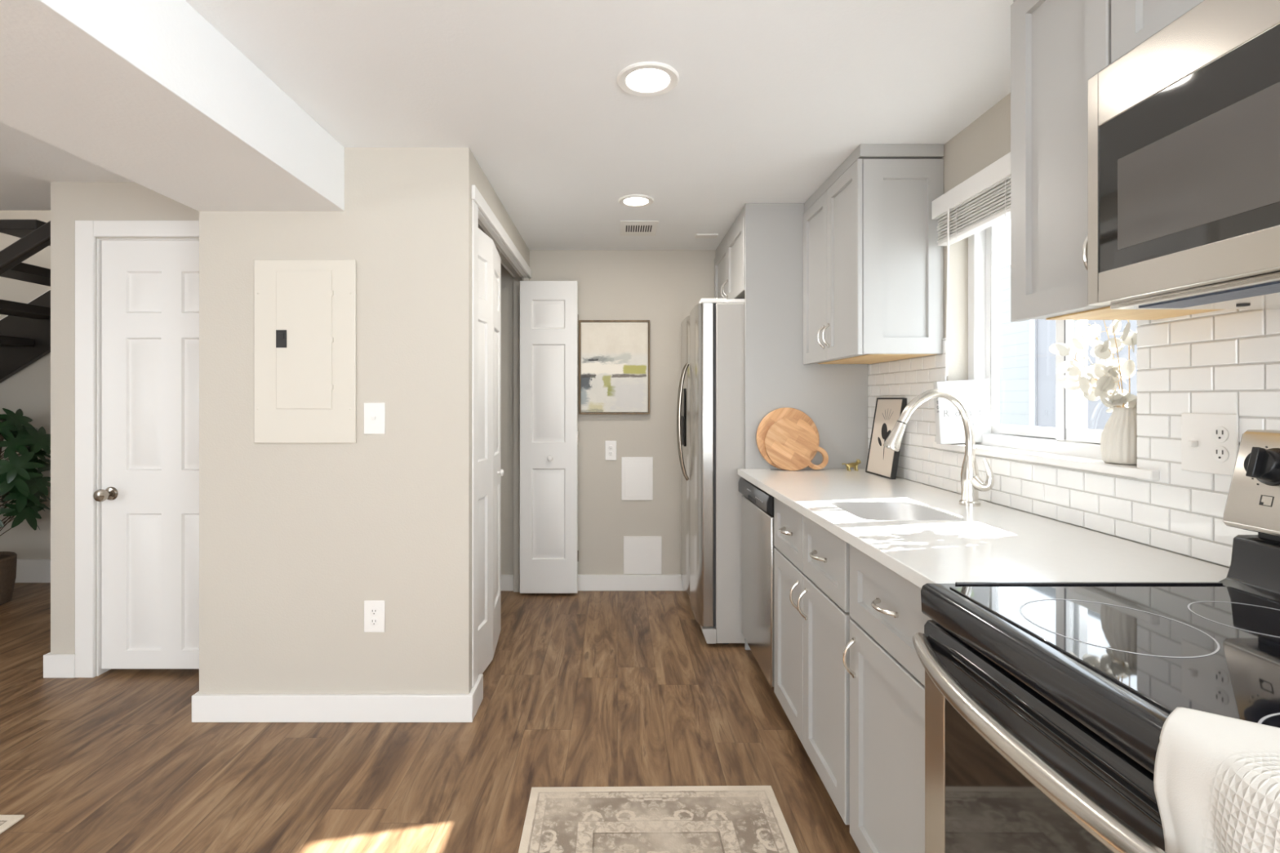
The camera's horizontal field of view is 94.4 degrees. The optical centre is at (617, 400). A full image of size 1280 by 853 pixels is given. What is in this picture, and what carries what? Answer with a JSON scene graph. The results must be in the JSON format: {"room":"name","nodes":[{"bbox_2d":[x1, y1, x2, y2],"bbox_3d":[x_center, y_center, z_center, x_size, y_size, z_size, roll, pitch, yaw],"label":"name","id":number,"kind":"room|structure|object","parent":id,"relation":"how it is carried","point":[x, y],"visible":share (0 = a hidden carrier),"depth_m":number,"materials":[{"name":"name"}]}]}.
{"room":"kitchen","nodes":[
{"label":"kitchen","id":0,"kind":"room"},
{"bbox_2d":[0,210,50,559],"bbox_3d":[-3.843,-1.040,4.150,2.514,4.600,0.100,0,0,0],"label":"wall","id":1,"kind":"structure","parent":0,"point":[28,390],"depth_m":4.10,"materials":[{"name":"paint"}]},
{"bbox_2d":[0,219,50,382],"bbox_3d":[-3.865,-0.566,3.618,2.230,1.803,0.955,0,0,0],"label":"staircase","id":2,"kind":"structure","parent":1,"relation":"attached to","point":[25,331],"depth_m":3.79,"materials":[{"name":"brown wood"}]},
{"bbox_2d":[14,559,50,582],"bbox_3d":[-3.802,1.180,4.091,2.396,0.160,0.018,0,0,0],"label":"baseboard","id":3,"kind":"structure","parent":1,"relation":"attached to","point":[28,571],"depth_m":4.08,"materials":[{"name":"white paint"}]},
{"bbox_2d":[50,182,199,676],"bbox_3d":[-2.116,0.133,3.400,0.939,2.254,1.400,0,0,0],"label":"wall","id":4,"kind":"structure","parent":0,"point":[70,202],"depth_m":2.70,"materials":[{"name":"paint"}]},
{"bbox_2d":[43,652,75,678],"bbox_3d":[-2.533,1.208,3.391,0.142,0.105,1.418,0,0,0],"label":"baseboard","id":5,"kind":"structure","parent":4,"relation":"attached to","point":[55,665],"depth_m":2.68,"materials":[{"name":"white paint"}]},
{"bbox_2d":[75,220,199,677],"bbox_3d":[-2.046,0.223,2.742,0.831,2.075,0.116,0,0,0],"label":"trim","id":6,"kind":"structure","parent":4,"relation":"attached to","point":[86,232],"depth_m":2.68,"materials":[{"name":"white paint"}]},
{"bbox_2d":[93,240,199,668],"bbox_3d":[-2.044,0.250,2.694,0.645,1.965,0.106,0,0,0],"label":"door","id":7,"kind":"structure","parent":4,"relation":"in","point":[148,494],"depth_m":2.71,"materials":[{"name":"white paint"}]},
{"bbox_2d":[199,147,528,693],"bbox_3d":[-1.116,0.133,3.127,1.062,2.254,1.595,0,0,0],"label":"wall","id":8,"kind":"structure","parent":0,"point":[295,539],"depth_m":2.33,"materials":[{"name":"paint"}]},
{"bbox_2d":[253,259,355,443],"bbox_3d":[-1.226,-0.191,2.318,0.400,0.721,0.022,0,0,0],"label":"breaker panel","id":9,"kind":"object","parent":8,"relation":"attached to","point":[304,310],"visible":1,"depth_m":2.32,"materials":[{"name":"beige paint"}]},
{"bbox_2d":[191,674,483,722],"bbox_3d":[-1.116,1.208,2.506,1.098,0.105,0.388,0,0,0],"label":"baseboard","id":10,"kind":"structure","parent":8,"relation":"attached to","point":[206,708],"depth_m":2.31,"materials":[{"name":"white paint"}]},
{"bbox_2d":[364,600,384,632],"bbox_3d":[-0.956,0.850,2.325,0.082,0.125,0.008,0,0,0],"label":"wall outlet","id":11,"kind":"object","parent":8,"relation":"attached to","point":[374,611],"visible":1,"depth_m":2.32,"materials":[{"name":"white plastic"}]},
{"bbox_2d":[369,607,377,615],"bbox_3d":[-0.956,0.830,2.323,0.033,0.033,0.002,0,0,0],"label":"receptacle","id":12,"kind":"object","parent":11,"relation":"attached to","point":[373,611],"depth_m":2.32,"materials":[{"name":"white plastic"}]},
{"bbox_2d":[369,617,377,626],"bbox_3d":[-0.956,0.870,2.323,0.033,0.033,0.002,0,0,0],"label":"receptacle","id":13,"kind":"object","parent":11,"relation":"attached to","point":[373,621],"depth_m":2.32,"materials":[{"name":"white plastic"}]},
{"bbox_2d":[364,402,385,434],"bbox_3d":[-0.956,0.072,2.321,0.084,0.125,0.018,0,0,0],"label":"light switch","id":14,"kind":"object","parent":8,"relation":"attached to","point":[374,412],"visible":1,"depth_m":2.32,"materials":[{"name":"white plastic"}]},
{"bbox_2d":[478,218,524,281],"bbox_3d":[-0.631,-0.791,3.172,0.032,0.023,1.425,0,0,0],"label":"track","id":15,"kind":"object","parent":8,"relation":"attached to","point":[504,258],"visible":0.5,"depth_m":3.28,"materials":[{"name":"white metal"}]},
{"bbox_2d":[478,228,503,675],"bbox_3d":[-0.624,0.237,2.829,0.081,2.010,0.738,0,0,0],"label":"bifold door","id":16,"kind":"structure","parent":15,"relation":"hanging from","point":[490,471],"depth_m":2.77,"materials":[{"name":"white paint"}]},
{"bbox_2d":[520,280,578,593],"bbox_3d":[-0.441,0.237,3.824,0.377,2.010,0.097,0,0,0],"label":"bifold door","id":17,"kind":"structure","parent":15,"relation":"hanging from","point":[548,309],"depth_m":3.81,"materials":[{"name":"white paint"}]},
{"bbox_2d":[471,185,531,687],"bbox_3d":[-0.628,0.199,3.146,0.114,2.122,1.552,0,0,0],"label":"trim","id":18,"kind":"structure","parent":8,"relation":"attached to","point":[481,210],"depth_m":2.41,"materials":[{"name":"white paint"}]},
{"bbox_2d":[0,582,860,852],"bbox_3d":[-1.825,1.300,0.550,6.550,0.080,7.300,0,0,0],"label":"floor","id":19,"kind":"structure","parent":0,"point":[582,688],"depth_m":2.11,"materials":[{"name":"wood"}]},
{"bbox_2d":[0,814,24,834],"bbox_3d":[-2.540,1.256,0.788,1.500,0.008,2.000,0,0,0],"label":"area rug","id":20,"kind":"object","parent":19,"relation":"on","point":[6,821],"visible":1,"depth_m":1.76,"materials":[{"name":"beige fabric"}]},
{"bbox_2d":[0,408,50,604],"bbox_3d":[-3.921,0.643,3.601,0.834,1.229,0.851,0,0,0],"label":"potted plant","id":21,"kind":"object","parent":19,"relation":"on","point":[20,481],"visible":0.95,"depth_m":3.63,"materials":[{"name":"green plant"}]},
{"bbox_2d":[518,785,798,852],"bbox_3d":[0.117,1.255,1.308,0.776,0.009,1.220,0,0,-1],"label":"kitchen rug","id":22,"kind":"object","parent":19,"relation":"on","point":[740,819],"visible":1,"depth_m":1.76,"materials":[{"name":"beige fabric"}]},
{"bbox_2d":[676,297,744,644],"bbox_3d":[0.773,0.369,3.458,0.854,1.782,0.893,0,0,0],"label":"refrigerator","id":23,"kind":"object","parent":19,"relation":"on","point":[710,406],"visible":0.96,"depth_m":3.01,"materials":[{"name":"grey metal"}]},
{"bbox_2d":[737,477,775,687],"bbox_3d":[0.927,0.819,2.689,0.646,0.882,0.574,0,0,0],"label":"dishwasher","id":24,"kind":"object","parent":19,"relation":"on","point":[757,505],"visible":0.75,"depth_m":2.59,"materials":[{"name":"grey metal"}]},
{"bbox_2d":[744,203,868,649],"bbox_3d":[0.957,0.134,2.994,0.623,2.252,0.018,0,0,0],"label":"refrigerator surround","id":25,"kind":"object","parent":19,"relation":"on","point":[834,397],"visible":0.49,"depth_m":2.98,"materials":[{"name":"grey paint"}]},
{"bbox_2d":[773,497,852,824],"bbox_3d":[0.932,0.819,2.018,0.665,0.883,0.756,0,0,0],"label":"base cabinet","id":26,"kind":"object","parent":19,"relation":"on","point":[811,564],"visible":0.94,"depth_m":1.92,"materials":[{"name":"grey paint"}]},
{"bbox_2d":[843,544,931,852],"bbox_3d":[0.932,0.819,1.380,0.665,0.883,0.504,0,0,0],"label":"base cabinet","id":27,"kind":"object","parent":19,"relation":"on","point":[886,670],"visible":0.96,"depth_m":1.41,"materials":[{"name":"grey paint"}]},
{"bbox_2d":[737,468,1229,588],"bbox_3d":[0.932,0.361,2.054,0.657,0.030,1.859,0,0,0],"label":"countertop","id":28,"kind":"structure","parent":27,"relation":"on","point":[991,542],"depth_m":1.46,"materials":[{"name":"white stone"}]},
{"bbox_2d":[755,407,819,470],"bbox_3d":[0.848,0.192,2.950,0.312,0.310,0.065,0,0,2],"label":"cutting board","id":29,"kind":"object","parent":28,"relation":"on","point":[775,415],"visible":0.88,"depth_m":2.96,"materials":[{"name":"brown wood"}]},
{"bbox_2d":[764,417,828,471],"bbox_3d":[0.880,0.217,2.921,0.307,0.261,0.057,0,0,0],"label":"cutting board","id":30,"kind":"object","parent":28,"relation":"on","point":[789,442],"visible":1,"depth_m":2.91,"materials":[{"name":"brown wood"}]},
{"bbox_2d":[841,458,861,471],"bbox_3d":[1.145,0.317,2.899,0.099,0.059,0.027,0,0,-12],"label":"figurine","id":31,"kind":"object","parent":28,"relation":"on","point":[849,465],"visible":1,"depth_m":2.89,"materials":[{"name":"gold metal"}]},
{"bbox_2d":[865,397,906,479],"bbox_3d":[1.228,0.169,2.712,0.077,0.360,0.265,0,0,0],"label":"framed print","id":32,"kind":"object","parent":28,"relation":"on","point":[882,461],"visible":0.96,"depth_m":2.71,"materials":[{"name":"black"}]},
{"bbox_2d":[830,502,961,520],"bbox_3d":[0.862,0.446,1.870,0.298,0.191,0.328,0,0,0],"label":"sink","id":33,"kind":"object","parent":28,"relation":"in","point":[864,510],"visible":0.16,"depth_m":2.03,"materials":[{"name":"grey metal"}]},
{"bbox_2d":[883,388,994,506],"bbox_3d":[1.046,0.154,1.941,0.332,0.384,0.090,0,0,0],"label":"faucet","id":34,"kind":"object","parent":28,"relation":"on","point":[971,483],"visible":1,"depth_m":1.94,"materials":[{"name":"silver metal"}]},
{"bbox_2d":[912,430,1279,852],"bbox_3d":[0.862,0.658,0.741,0.746,1.204,0.758,0,0,0],"label":"range","id":35,"kind":"object","parent":19,"relation":"on","point":[1048,704],"visible":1,"depth_m":0.86,"materials":[{"name":"black glass"}]},
{"bbox_2d":[920,582,1279,774],"bbox_3d":[0.861,0.373,0.741,0.578,0.061,0.758,0,0,0],"label":"cooktop","id":36,"kind":"object","parent":35,"relation":"in","point":[1113,661],"depth_m":0.84,"materials":[{"name":"black glass"}]},
{"bbox_2d":[1153,706,1279,852],"bbox_3d":[0.653,0.479,0.496,0.215,0.303,0.273,0,0,0],"label":"kitchen towel","id":37,"kind":"object","parent":35,"relation":"hanging from","point":[1216,777],"visible":1,"depth_m":0.56,"materials":[{"name":"white fabric"}]},
{"bbox_2d":[0,0,1013,250],"bbox_3d":[-1.825,-1.054,0.500,6.550,0.120,7.200,0,0,0],"label":"ceiling","id":38,"kind":"structure","parent":0,"point":[770,98],"depth_m":1.91,"materials":[{"name":"paint"}]},
{"bbox_2d":[0,0,344,211],"bbox_3d":[-1.362,-0.869,-0.335,0.576,0.251,5.330,0,0,0],"label":"beam","id":39,"kind":"structure","parent":38,"relation":"attached to","point":[150,94],"depth_m":1.59,"materials":[{"name":"paint"}]},
{"bbox_2d":[618,194,653,207],"bbox_3d":[0.092,-0.990,2.950,0.176,0.008,0.176,0,0,0],"label":"recessed light","id":40,"kind":"object","parent":38,"relation":"in","point":[636,200],"visible":1,"depth_m":2.95,"materials":[{"name":"white paint"}]},
{"bbox_2d":[623,197,648,204],"bbox_3d":[0.092,-0.992,2.950,0.123,0.004,0.123,0,0,0],"label":"diffuser","id":41,"kind":"object","parent":40,"relation":"attached to","point":[627,201],"depth_m":2.95,"materials":[{"name":"white plastic"}]},
{"bbox_2d":[620,220,658,235],"bbox_3d":[0.121,-0.990,3.420,0.213,0.008,0.290,0,0,0],"label":"ceiling vent","id":42,"kind":"object","parent":38,"relation":"in","point":[628,228],"visible":1,"depth_m":3.39,"materials":[{"name":"white metal"}]},
{"bbox_2d":[617,62,679,97],"bbox_3d":[0.094,-0.990,1.834,0.192,0.008,0.192,0,0,0],"label":"recessed light","id":43,"kind":"object","parent":38,"relation":"in","point":[644,79],"visible":1,"depth_m":1.82,"materials":[{"name":"white paint"}]},
{"bbox_2d":[626,68,669,91],"bbox_3d":[0.094,-0.992,1.834,0.134,0.004,0.134,0,0,0],"label":"diffuser","id":44,"kind":"object","parent":43,"relation":"attached to","point":[637,79],"depth_m":1.83,"materials":[{"name":"white plastic"}]},
{"bbox_2d":[694,233,718,238],"bbox_3d":[0.535,-0.988,3.565,0.130,0.012,0.070,0,0,0],"label":"ceiling plate","id":45,"kind":"object","parent":38,"relation":"attached to","point":[698,235],"visible":1,"depth_m":3.55,"materials":[{"name":"white plastic"}]},
{"bbox_2d":[501,250,715,574],"bbox_3d":[-0.238,0.133,3.975,3.017,2.254,0.100,0,0,0],"label":"wall","id":46,"kind":"structure","parent":0,"point":[663,288],"depth_m":3.92,"materials":[{"name":"paint"}]},
{"bbox_2d":[501,574,684,591],"bbox_3d":[-0.498,1.208,3.916,2.097,0.105,0.018,0,0,0],"label":"baseboard","id":47,"kind":"structure","parent":46,"relation":"attached to","point":[585,582],"depth_m":3.91,"materials":[{"name":"white paint"}]},
{"bbox_2d":[604,440,616,460],"bbox_3d":[-0.045,0.334,3.921,0.075,0.130,0.008,0,0,0],"label":"wall outlet","id":48,"kind":"object","parent":46,"relation":"attached to","point":[610,446],"visible":1,"depth_m":3.92,"materials":[{"name":"white plastic"}]},
{"bbox_2d":[578,320,649,414],"bbox_3d":[-0.021,-0.216,3.905,0.467,0.619,0.039,0,0,0],"label":"painting","id":49,"kind":"object","parent":46,"relation":"attached to","point":[613,353],"visible":1,"depth_m":3.89,"materials":[{"name":"multicoloured paint"}]},
{"bbox_2d":[621,457,653,500],"bbox_3d":[0.130,0.520,3.919,0.207,0.286,0.011,0,0,0],"label":"access panel","id":50,"kind":"object","parent":46,"relation":"attached to","point":[637,473],"visible":1,"depth_m":3.91,"materials":[{"name":"white plastic"}]},
{"bbox_2d":[623,536,662,573],"bbox_3d":[0.166,1.026,3.919,0.252,0.249,0.012,0,0,0],"label":"access panel","id":51,"kind":"object","parent":46,"relation":"attached to","point":[642,554],"visible":1,"depth_m":3.92,"materials":[{"name":"white plastic"}]},
{"bbox_2d":[896,93,1229,568],"bbox_3d":[1.350,0.133,0.500,0.160,2.254,7.200,0,0,0],"label":"wall","id":52,"kind":"structure","parent":0,"point":[985,140],"depth_m":2.25,"materials":[{"name":"paint"}]},
{"bbox_2d":[714,206,744,299],"bbox_3d":[0.937,-0.776,3.461,0.658,0.434,0.914,0,0,0],"label":"upper cabinet","id":53,"kind":"object","parent":52,"relation":"attached to","point":[729,261],"visible":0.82,"depth_m":3.35,"materials":[{"name":"grey paint"}]},
{"bbox_2d":[803,144,943,364],"bbox_3d":[1.085,-0.585,2.639,0.368,0.816,0.686,0,0,0],"label":"upper cabinet","id":54,"kind":"object","parent":52,"relation":"attached to","point":[873,259],"visible":1,"depth_m":2.31,"materials":[{"name":"grey paint"}]},
{"bbox_2d":[933,217,1159,480],"bbox_3d":[1.340,-0.270,1.857,0.200,0.915,0.957,0,0,0],"label":"window","id":55,"kind":"structure","parent":52,"relation":"in","point":[1070,444],"depth_m":1.96,"materials":[{"name":"white plastic"}]},
{"bbox_2d":[933,378,991,444],"bbox_3d":[1.282,0.043,2.202,0.201,0.241,0.039,0,0,0],"label":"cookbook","id":56,"kind":"object","parent":55,"relation":"on","point":[949,428],"visible":0.84,"depth_m":2.19,"materials":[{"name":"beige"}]},
{"bbox_2d":[931,151,1010,375],"bbox_3d":[1.239,-0.429,1.854,0.061,0.678,0.871,0,0,0],"label":"window blind","id":57,"kind":"object","parent":55,"relation":"attached to","point":[981,202],"visible":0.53,"depth_m":2.04,"materials":[{"name":"white paint"}]},
{"bbox_2d":[1100,407,1137,464],"bbox_3d":[1.318,0.091,1.525,0.116,0.144,0.116,0,0,0],"label":"vase","id":58,"kind":"object","parent":55,"relation":"on","point":[1118,442],"visible":0.64,"depth_m":1.50,"materials":[{"name":"white ceramic"}]},
{"bbox_2d":[1056,360,1119,408],"bbox_3d":[1.277,0.020,1.604,0.067,0.263,0.173,0,0,-17],"label":"branch","id":59,"kind":"object","parent":58,"relation":"in","point":[1073,372],"visible":0.7,"depth_m":1.59,"materials":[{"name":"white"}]},
{"bbox_2d":[1048,337,1128,407],"bbox_3d":[1.268,-0.010,1.593,0.082,0.323,0.183,0,0,-35],"label":"branch","id":60,"kind":"object","parent":58,"relation":"in","point":[1059,348],"visible":0.8,"depth_m":1.62,"materials":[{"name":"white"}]},
{"bbox_2d":[1074,320,1120,408],"bbox_3d":[1.294,-0.039,1.592,0.071,0.382,0.145,0,0,0],"label":"branch","id":61,"kind":"object","parent":58,"relation":"in","point":[1097,393],"visible":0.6,"depth_m":1.57,"materials":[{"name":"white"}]},
{"bbox_2d":[1063,373,1137,407],"bbox_3d":[1.284,0.040,1.585,0.070,0.223,0.190,0,0,-19],"label":"branch","id":62,"kind":"object","parent":58,"relation":"in","point":[1084,384],"visible":0.62,"depth_m":1.59,"materials":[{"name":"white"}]},
{"bbox_2d":[1081,324,1137,408],"bbox_3d":[1.316,-0.028,1.573,0.067,0.360,0.170,0,0,0],"label":"branch","id":63,"kind":"object","parent":58,"relation":"in","point":[1089,338],"visible":0.3,"depth_m":1.62,"materials":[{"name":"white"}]},
{"bbox_2d":[1089,320,1129,407],"bbox_3d":[1.293,-0.055,1.565,0.054,0.414,0.131,0,0,0],"label":"branch","id":64,"kind":"object","parent":58,"relation":"in","point":[1117,323],"visible":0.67,"depth_m":1.53,"materials":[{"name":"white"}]},
{"bbox_2d":[1093,320,1137,412],"bbox_3d":[1.282,-0.046,1.517,0.090,0.395,0.120,0,0,0],"label":"branch","id":65,"kind":"object","parent":58,"relation":"in","point":[1102,351],"visible":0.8,"depth_m":1.53,"materials":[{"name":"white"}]},
{"bbox_2d":[1111,320,1137,407],"bbox_3d":[1.318,-0.054,1.530,0.063,0.411,0.105,0,0,0],"label":"branch","id":66,"kind":"object","parent":58,"relation":"in","point":[1128,366],"visible":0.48,"depth_m":1.52,"materials":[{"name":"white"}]},
{"bbox_2d":[867,309,1279,567],"bbox_3d":[1.265,0.052,1.442,0.009,0.585,3.084,0,0,0],"label":"backsplash","id":67,"kind":"structure","parent":52,"relation":"attached to","point":[1225,361],"depth_m":1.37,"materials":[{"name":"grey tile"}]},
{"bbox_2d":[1181,413,1239,476],"bbox_3d":[1.251,0.092,1.260,0.020,0.128,0.120,0,0,0],"label":"outlet plate","id":68,"kind":"object","parent":67,"relation":"attached to","point":[1210,442],"visible":0.96,"depth_m":1.26,"materials":[{"name":"white plastic"}]},
{"bbox_2d":[1212,426,1229,442],"bbox_3d":[1.254,0.071,1.232,0.002,0.033,0.033,0,0,0],"label":"receptacle","id":69,"kind":"object","parent":68,"relation":"attached to","point":[1220,434],"depth_m":1.23,"materials":[{"name":"white plastic"}]},
{"bbox_2d":[1212,446,1229,462],"bbox_3d":[1.254,0.113,1.232,0.002,0.033,0.033,0,0,0],"label":"receptacle","id":70,"kind":"object","parent":68,"relation":"attached to","point":[1220,454],"depth_m":1.23,"materials":[{"name":"white plastic"}]},
{"bbox_2d":[1010,0,1223,322],"bbox_3d":[1.083,-0.589,1.266,0.365,0.808,0.285,0,0,0],"label":"upper cabinet","id":71,"kind":"object","parent":52,"relation":"attached to","point":[1057,46],"visible":0.37,"depth_m":1.29,"materials":[{"name":"grey paint"}]},
{"bbox_2d":[1111,0,1204,63],"bbox_3d":[1.083,-0.799,0.739,0.365,0.388,0.766,0,0,0],"label":"upper cabinet","id":72,"kind":"object","parent":52,"relation":"attached to","point":[1133,22],"visible":0.12,"depth_m":1.07,"materials":[{"name":"grey paint"}]},
{"bbox_2d":[1087,0,1279,309],"bbox_3d":[1.050,-0.388,0.743,0.421,0.439,0.757,0,0,0],"label":"microwave","id":73,"kind":"object","parent":72,"relation":"attached to","point":[1184,126],"visible":1,"depth_m":0.93,"materials":[{"name":"grey metal"}]},
{"label":"outside","id":74,"kind":"structure","parent":0,"visible":0},
{"bbox_3d":[7.725,1.710,4.000,12.550,0.100,20.000,0,0,0],"label":"ground","id":75,"kind":"structure","parent":74,"visible":0},
{"bbox_2d":[999,264,1137,430],"bbox_3d":[7.565,-0.240,7.000,2.870,3.800,12.000,0,0,0],"label":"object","id":76,"kind":"structure","parent":75,"relation":"on","point":[1027,365],"depth_m":8.75,"materials":[{"name":"glass"}]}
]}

